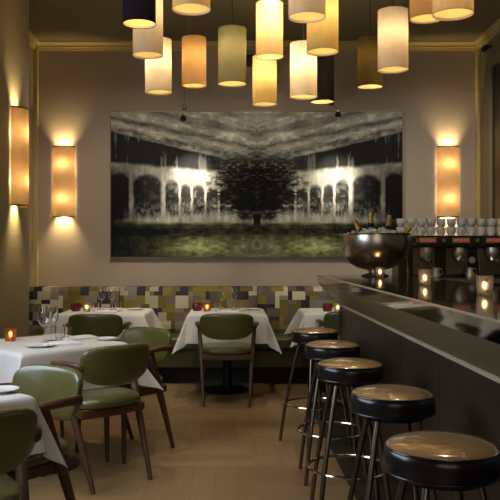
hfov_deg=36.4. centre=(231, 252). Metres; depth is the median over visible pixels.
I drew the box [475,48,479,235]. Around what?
trim
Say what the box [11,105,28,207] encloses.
wall sconce
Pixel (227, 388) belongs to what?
dining table
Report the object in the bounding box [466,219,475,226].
espresso cup
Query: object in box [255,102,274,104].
diffuser
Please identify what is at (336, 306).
candle holder
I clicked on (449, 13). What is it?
diffuser
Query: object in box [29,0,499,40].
ceiling
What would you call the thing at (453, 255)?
espresso machine
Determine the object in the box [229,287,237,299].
bowl
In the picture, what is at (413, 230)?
espresso cup
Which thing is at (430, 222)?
espresso cup
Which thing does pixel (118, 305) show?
tumbler
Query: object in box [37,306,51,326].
bowl
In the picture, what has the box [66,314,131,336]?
dining chair
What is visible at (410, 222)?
espresso cup
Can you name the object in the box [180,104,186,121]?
spotlight
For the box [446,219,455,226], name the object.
espresso cup
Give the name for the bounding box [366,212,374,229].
champagne bottle
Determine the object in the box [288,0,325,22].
pendant lamp
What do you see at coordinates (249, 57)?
speaker grille
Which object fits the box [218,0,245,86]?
pendant lamp
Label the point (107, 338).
plate
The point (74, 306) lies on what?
glass pot
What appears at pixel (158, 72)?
pendant lamp
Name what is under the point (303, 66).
pendant lamp
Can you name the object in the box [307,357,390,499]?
bar stool
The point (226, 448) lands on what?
floor
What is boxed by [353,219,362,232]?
champagne bottle
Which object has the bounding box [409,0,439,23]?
pendant lamp
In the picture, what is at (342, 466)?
trim
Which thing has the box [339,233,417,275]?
bowl
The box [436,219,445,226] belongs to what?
espresso cup
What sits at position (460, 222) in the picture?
espresso cup
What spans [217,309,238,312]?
folded napkin
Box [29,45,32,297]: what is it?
wall
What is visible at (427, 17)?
diffuser
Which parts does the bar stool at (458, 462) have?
leg, leg, seat plate, seat, leg, leg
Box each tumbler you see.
[55,324,64,339]
[65,326,70,337]
[92,302,99,311]
[115,302,121,311]
[214,301,220,310]
[239,301,245,310]
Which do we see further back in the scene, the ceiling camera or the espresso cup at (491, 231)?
the ceiling camera
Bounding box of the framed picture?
[110,111,402,257]
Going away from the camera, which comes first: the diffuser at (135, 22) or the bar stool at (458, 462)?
the bar stool at (458, 462)
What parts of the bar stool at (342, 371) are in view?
leg, leg, seat plate, seat, leg, leg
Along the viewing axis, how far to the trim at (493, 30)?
7.77 m
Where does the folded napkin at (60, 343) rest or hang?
on the tablecloth at (14, 355)
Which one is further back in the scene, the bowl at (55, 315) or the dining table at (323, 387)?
the dining table at (323, 387)
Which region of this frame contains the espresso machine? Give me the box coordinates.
[392,236,499,285]
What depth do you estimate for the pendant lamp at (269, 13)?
5.82 m
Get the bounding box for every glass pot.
[71,303,80,310]
[192,303,201,310]
[322,303,332,311]
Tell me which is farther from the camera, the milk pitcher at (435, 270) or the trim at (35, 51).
the trim at (35, 51)
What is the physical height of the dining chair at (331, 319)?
0.795 m
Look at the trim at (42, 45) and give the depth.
8.16 m
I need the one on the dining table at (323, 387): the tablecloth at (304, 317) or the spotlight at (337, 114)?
the tablecloth at (304, 317)
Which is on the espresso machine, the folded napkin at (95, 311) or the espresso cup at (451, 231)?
the espresso cup at (451, 231)
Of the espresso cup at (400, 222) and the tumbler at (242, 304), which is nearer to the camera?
the espresso cup at (400, 222)
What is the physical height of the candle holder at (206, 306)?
0.075 m
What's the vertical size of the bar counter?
1.112 m
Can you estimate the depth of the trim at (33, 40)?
7.99 m
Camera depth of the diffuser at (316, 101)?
6.83 m
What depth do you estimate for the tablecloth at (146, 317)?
6.88 m
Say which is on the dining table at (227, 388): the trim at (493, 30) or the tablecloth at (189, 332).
the tablecloth at (189, 332)
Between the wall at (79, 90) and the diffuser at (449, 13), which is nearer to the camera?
the diffuser at (449, 13)
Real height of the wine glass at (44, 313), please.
0.225 m
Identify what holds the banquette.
on the floor
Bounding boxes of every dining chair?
[0,327,63,437]
[0,364,82,499]
[0,407,41,499]
[41,343,152,494]
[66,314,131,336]
[75,327,174,463]
[195,313,258,406]
[316,311,338,393]
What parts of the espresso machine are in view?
splash plate, key plate, splash plate, key plate, splash plate, key plate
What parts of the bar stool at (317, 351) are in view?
leg, leg, seat, leg, leg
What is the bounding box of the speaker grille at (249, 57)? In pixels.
[247,55,253,62]
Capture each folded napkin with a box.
[43,340,81,345]
[63,335,97,340]
[94,310,117,312]
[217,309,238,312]
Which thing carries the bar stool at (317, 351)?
on the floor
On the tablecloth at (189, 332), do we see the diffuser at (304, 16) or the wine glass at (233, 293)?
the wine glass at (233, 293)
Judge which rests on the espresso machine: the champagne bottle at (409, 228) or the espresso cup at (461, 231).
the espresso cup at (461, 231)
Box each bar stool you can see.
[278,327,351,451]
[297,340,367,485]
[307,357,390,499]
[347,384,436,499]
[383,430,499,499]
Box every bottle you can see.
[336,225,346,232]
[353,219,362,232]
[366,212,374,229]
[385,215,391,229]
[403,226,411,232]
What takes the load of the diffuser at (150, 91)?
attached to the pendant lamp at (158, 72)
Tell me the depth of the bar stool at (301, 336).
5.13 m
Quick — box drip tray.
[436,278,499,283]
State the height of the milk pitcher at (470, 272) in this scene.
0.090 m
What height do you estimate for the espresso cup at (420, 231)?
0.076 m
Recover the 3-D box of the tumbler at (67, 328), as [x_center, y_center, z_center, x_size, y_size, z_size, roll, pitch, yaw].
[-1.072,0.512,4.924,0.064,0.070,0.064,0,0,0]
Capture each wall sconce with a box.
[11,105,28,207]
[53,145,74,217]
[437,145,458,217]
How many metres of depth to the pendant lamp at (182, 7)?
4.20 m
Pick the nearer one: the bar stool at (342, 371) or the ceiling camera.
the bar stool at (342, 371)
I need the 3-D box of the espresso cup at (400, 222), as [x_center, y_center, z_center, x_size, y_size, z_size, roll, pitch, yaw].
[1.524,-0.271,6.856,0.085,0.076,0.096,0,0,40]
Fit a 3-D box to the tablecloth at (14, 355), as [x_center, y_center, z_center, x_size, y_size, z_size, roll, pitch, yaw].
[-1.170,0.700,4.670,1.065,0.304,1.065,0,0,43]
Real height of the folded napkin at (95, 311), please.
0.026 m
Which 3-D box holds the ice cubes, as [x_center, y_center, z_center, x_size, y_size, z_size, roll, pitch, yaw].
[1.176,-0.157,6.287,0.541,0.121,0.518,0,0,0]
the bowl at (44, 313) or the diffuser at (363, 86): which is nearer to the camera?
the bowl at (44, 313)
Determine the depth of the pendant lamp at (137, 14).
4.76 m
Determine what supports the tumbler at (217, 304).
on the tablecloth at (189, 332)
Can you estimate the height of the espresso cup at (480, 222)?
0.076 m
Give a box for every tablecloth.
[0,334,163,390]
[0,391,67,467]
[43,308,163,338]
[172,308,281,353]
[284,308,338,347]
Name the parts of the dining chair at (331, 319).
armrest, leg, backrest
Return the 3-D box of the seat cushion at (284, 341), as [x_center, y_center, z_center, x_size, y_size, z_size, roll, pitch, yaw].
[0.090,0.895,7.710,4.420,0.130,0.520,0,0,0]
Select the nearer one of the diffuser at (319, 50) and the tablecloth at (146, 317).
the diffuser at (319, 50)
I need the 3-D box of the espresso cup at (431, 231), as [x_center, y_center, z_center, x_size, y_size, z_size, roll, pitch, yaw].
[1.799,-0.195,6.855,0.085,0.076,0.096,0,0,-24]
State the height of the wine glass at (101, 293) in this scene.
0.215 m
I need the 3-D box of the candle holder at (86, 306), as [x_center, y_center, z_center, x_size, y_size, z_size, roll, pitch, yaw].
[-1.360,0.510,7.120,0.073,0.075,0.073,0,0,0]
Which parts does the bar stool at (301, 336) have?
leg, leg, seat, leg, leg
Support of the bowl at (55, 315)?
on the wine glass at (55, 315)
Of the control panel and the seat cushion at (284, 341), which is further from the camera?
the seat cushion at (284, 341)
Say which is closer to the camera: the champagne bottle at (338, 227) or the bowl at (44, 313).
the bowl at (44, 313)
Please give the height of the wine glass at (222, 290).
0.215 m
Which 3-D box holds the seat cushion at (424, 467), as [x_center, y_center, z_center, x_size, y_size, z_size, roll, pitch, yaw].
[0.583,0.572,2.110,0.320,0.077,0.320,0,0,-7]
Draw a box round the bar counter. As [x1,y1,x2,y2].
[317,275,499,499]
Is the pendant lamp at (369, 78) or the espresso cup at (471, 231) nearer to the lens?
the pendant lamp at (369, 78)
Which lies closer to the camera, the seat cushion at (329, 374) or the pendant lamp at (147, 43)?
the seat cushion at (329, 374)
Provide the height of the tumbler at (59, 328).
0.090 m
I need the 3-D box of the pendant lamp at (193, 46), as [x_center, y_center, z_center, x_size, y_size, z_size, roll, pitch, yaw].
[-0.328,-1.856,6.568,0.214,0.829,0.214,0,0,0]
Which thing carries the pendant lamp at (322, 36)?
hanging from the ceiling
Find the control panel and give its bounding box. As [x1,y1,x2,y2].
[410,236,499,246]
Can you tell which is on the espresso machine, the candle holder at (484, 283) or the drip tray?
the drip tray
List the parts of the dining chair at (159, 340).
leg, leg, leg, seat, backrest, seat frame, armrest, leg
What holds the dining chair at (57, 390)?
on the floor
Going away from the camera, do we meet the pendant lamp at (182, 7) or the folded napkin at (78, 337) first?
the pendant lamp at (182, 7)
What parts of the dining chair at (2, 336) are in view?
backrest, leg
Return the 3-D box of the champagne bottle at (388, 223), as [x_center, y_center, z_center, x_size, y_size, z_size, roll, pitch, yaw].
[1.290,-0.159,6.343,0.100,0.316,0.084,0,0,-21]
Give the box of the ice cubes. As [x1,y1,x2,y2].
[347,227,402,232]
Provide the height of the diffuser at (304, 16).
0.001 m
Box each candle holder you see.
[4,328,16,341]
[83,303,90,311]
[203,303,210,310]
[334,303,338,310]
[376,267,384,276]
[418,269,431,284]
[476,275,493,294]
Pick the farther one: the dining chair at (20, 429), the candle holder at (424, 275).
the candle holder at (424, 275)
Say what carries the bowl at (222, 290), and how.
on the wine glass at (222, 290)
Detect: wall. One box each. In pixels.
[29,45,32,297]
[39,50,474,285]
[480,33,499,235]
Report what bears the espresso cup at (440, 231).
on the espresso machine
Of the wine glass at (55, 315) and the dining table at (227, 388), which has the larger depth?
the dining table at (227, 388)
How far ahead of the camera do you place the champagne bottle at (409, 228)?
6.17 m
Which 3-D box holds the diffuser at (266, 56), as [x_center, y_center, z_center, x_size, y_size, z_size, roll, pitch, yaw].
[0.292,-1.536,5.911,0.202,0.001,0.202,0,0,0]
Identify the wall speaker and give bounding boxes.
[246,54,255,66]
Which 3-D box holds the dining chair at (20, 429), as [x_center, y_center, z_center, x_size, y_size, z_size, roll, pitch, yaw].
[-0.953,0.907,2.603,0.564,0.795,0.516,0,0,-37]
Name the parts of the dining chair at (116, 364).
armrest, leg, leg, seat, seat frame, backrest, leg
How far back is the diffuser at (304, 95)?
5.95 m
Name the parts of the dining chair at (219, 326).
armrest, leg, leg, seat, seat frame, backrest, leg, armrest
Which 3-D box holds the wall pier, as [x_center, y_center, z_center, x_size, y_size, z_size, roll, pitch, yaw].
[-1.915,-0.485,5.935,0.430,3.570,0.870,0,0,0]
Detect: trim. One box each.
[29,30,39,48]
[33,49,38,285]
[36,41,476,49]
[307,401,362,499]
[311,402,413,499]
[474,18,499,48]
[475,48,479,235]
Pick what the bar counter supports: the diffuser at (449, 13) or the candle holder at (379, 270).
the candle holder at (379, 270)
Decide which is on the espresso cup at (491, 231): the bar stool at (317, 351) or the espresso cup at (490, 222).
the espresso cup at (490, 222)
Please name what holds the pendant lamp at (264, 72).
hanging from the ceiling
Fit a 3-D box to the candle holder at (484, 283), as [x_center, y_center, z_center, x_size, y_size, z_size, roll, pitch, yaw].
[1.150,0.146,3.460,0.078,0.088,0.078,0,0,0]
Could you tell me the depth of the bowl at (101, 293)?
7.27 m
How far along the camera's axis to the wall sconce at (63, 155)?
8.10 m
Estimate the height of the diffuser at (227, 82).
0.001 m
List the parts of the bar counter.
panel, panel, panel, metal trim, panel, panel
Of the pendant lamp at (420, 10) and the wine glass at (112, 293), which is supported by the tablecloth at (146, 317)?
the wine glass at (112, 293)
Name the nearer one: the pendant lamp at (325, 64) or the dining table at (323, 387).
the pendant lamp at (325, 64)
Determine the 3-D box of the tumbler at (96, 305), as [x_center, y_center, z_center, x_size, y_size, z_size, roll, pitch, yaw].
[-1.270,0.502,7.100,0.068,0.090,0.068,0,0,0]
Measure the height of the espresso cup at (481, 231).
0.076 m
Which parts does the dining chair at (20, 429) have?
seat, backrest, leg, armrest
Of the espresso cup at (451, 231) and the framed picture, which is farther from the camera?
the framed picture
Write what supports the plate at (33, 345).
on the tablecloth at (14, 355)
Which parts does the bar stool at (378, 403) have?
leg, leg, seat plate, seat, leg, leg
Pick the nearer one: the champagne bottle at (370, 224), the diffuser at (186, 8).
the diffuser at (186, 8)
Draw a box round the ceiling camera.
[481,45,491,51]
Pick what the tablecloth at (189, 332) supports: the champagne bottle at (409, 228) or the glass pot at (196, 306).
the glass pot at (196, 306)
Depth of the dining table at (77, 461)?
4.65 m
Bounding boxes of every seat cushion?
[29,333,304,350]
[291,332,337,343]
[305,346,359,360]
[317,365,383,384]
[350,394,435,420]
[383,446,499,488]
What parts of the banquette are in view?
backrest panel, backrest panel, panel, backrest panel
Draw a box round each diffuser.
[124,19,154,26]
[134,52,161,56]
[146,90,169,93]
[173,4,208,12]
[183,84,204,86]
[220,81,244,84]
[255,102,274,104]
[257,54,281,58]
[290,12,324,20]
[291,94,314,97]
[308,48,336,53]
[312,100,331,102]
[359,85,380,87]
[379,67,406,71]
[411,14,435,21]
[434,9,472,17]
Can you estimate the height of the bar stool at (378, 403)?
0.792 m
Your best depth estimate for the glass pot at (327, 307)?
7.09 m
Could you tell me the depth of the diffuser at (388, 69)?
5.36 m
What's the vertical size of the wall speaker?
0.100 m
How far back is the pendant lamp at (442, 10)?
3.96 m
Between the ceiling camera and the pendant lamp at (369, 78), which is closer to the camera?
the pendant lamp at (369, 78)
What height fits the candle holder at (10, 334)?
0.075 m
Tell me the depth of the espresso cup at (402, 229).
6.82 m
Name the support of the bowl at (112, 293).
on the wine glass at (112, 293)
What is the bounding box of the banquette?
[29,286,337,379]
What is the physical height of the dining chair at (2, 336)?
0.795 m
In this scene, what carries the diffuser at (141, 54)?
attached to the pendant lamp at (147, 43)
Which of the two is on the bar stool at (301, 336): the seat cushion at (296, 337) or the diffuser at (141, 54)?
the seat cushion at (296, 337)
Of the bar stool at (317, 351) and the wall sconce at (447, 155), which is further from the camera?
the wall sconce at (447, 155)
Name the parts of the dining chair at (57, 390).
seat, seat frame, backrest, leg, armrest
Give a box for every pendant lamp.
[122,0,155,28]
[133,0,162,59]
[145,37,171,95]
[172,0,210,15]
[182,35,205,88]
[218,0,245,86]
[252,55,276,106]
[256,0,282,60]
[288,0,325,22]
[290,23,316,99]
[306,0,338,55]
[310,55,333,104]
[357,35,382,89]
[377,6,408,73]
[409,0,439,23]
[432,0,473,20]
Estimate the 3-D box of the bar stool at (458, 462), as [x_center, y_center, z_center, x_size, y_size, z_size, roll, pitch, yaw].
[0.583,0.905,2.110,0.415,0.792,0.415,0,0,-7]
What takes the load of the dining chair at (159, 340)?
on the floor
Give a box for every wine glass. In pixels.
[37,306,51,342]
[46,306,58,340]
[97,287,105,309]
[108,287,116,309]
[218,287,225,309]
[229,287,237,309]
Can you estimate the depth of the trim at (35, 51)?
8.14 m
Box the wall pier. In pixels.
[0,0,28,336]
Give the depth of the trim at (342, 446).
4.86 m
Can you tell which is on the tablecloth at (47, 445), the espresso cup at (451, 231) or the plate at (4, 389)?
the plate at (4, 389)
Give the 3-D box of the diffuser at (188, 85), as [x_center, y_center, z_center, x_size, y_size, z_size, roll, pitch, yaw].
[-0.328,-1.455,6.568,0.202,0.001,0.202,0,0,0]
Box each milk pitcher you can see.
[431,267,441,277]
[466,267,476,277]
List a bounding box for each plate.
[0,385,18,393]
[25,343,54,347]
[95,336,116,340]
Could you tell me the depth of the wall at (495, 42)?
8.04 m
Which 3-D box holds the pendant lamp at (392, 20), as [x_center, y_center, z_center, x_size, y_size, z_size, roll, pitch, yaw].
[1.127,-1.774,5.320,0.214,0.991,0.214,0,0,0]
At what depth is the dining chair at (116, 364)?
4.22 m
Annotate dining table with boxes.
[48,457,79,474]
[205,360,248,394]
[314,384,339,393]
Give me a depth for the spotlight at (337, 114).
7.09 m
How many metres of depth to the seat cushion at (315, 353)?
4.28 m
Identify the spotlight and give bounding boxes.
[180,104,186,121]
[329,103,340,117]
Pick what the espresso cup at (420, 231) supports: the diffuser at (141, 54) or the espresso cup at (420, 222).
the espresso cup at (420, 222)
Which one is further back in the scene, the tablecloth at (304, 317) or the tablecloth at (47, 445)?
the tablecloth at (304, 317)
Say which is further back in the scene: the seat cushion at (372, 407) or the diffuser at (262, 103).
the diffuser at (262, 103)
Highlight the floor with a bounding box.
[28,380,355,499]
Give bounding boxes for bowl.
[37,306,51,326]
[49,306,58,325]
[97,287,105,299]
[108,287,116,299]
[218,287,225,299]
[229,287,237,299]
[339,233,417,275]
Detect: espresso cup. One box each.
[396,219,405,226]
[396,227,405,231]
[406,219,415,226]
[406,227,415,235]
[416,219,425,226]
[416,227,425,235]
[426,219,435,226]
[426,227,435,235]
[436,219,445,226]
[436,227,445,235]
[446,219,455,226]
[446,227,455,235]
[456,219,465,226]
[456,227,465,235]
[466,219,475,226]
[466,227,475,235]
[476,227,485,235]
[477,219,485,226]
[486,219,495,226]
[486,227,495,235]
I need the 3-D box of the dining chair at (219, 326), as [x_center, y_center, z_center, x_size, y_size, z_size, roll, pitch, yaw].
[-0.045,0.907,6.639,0.564,0.795,0.516,0,0,0]
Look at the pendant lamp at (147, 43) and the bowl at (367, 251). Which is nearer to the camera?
the pendant lamp at (147, 43)

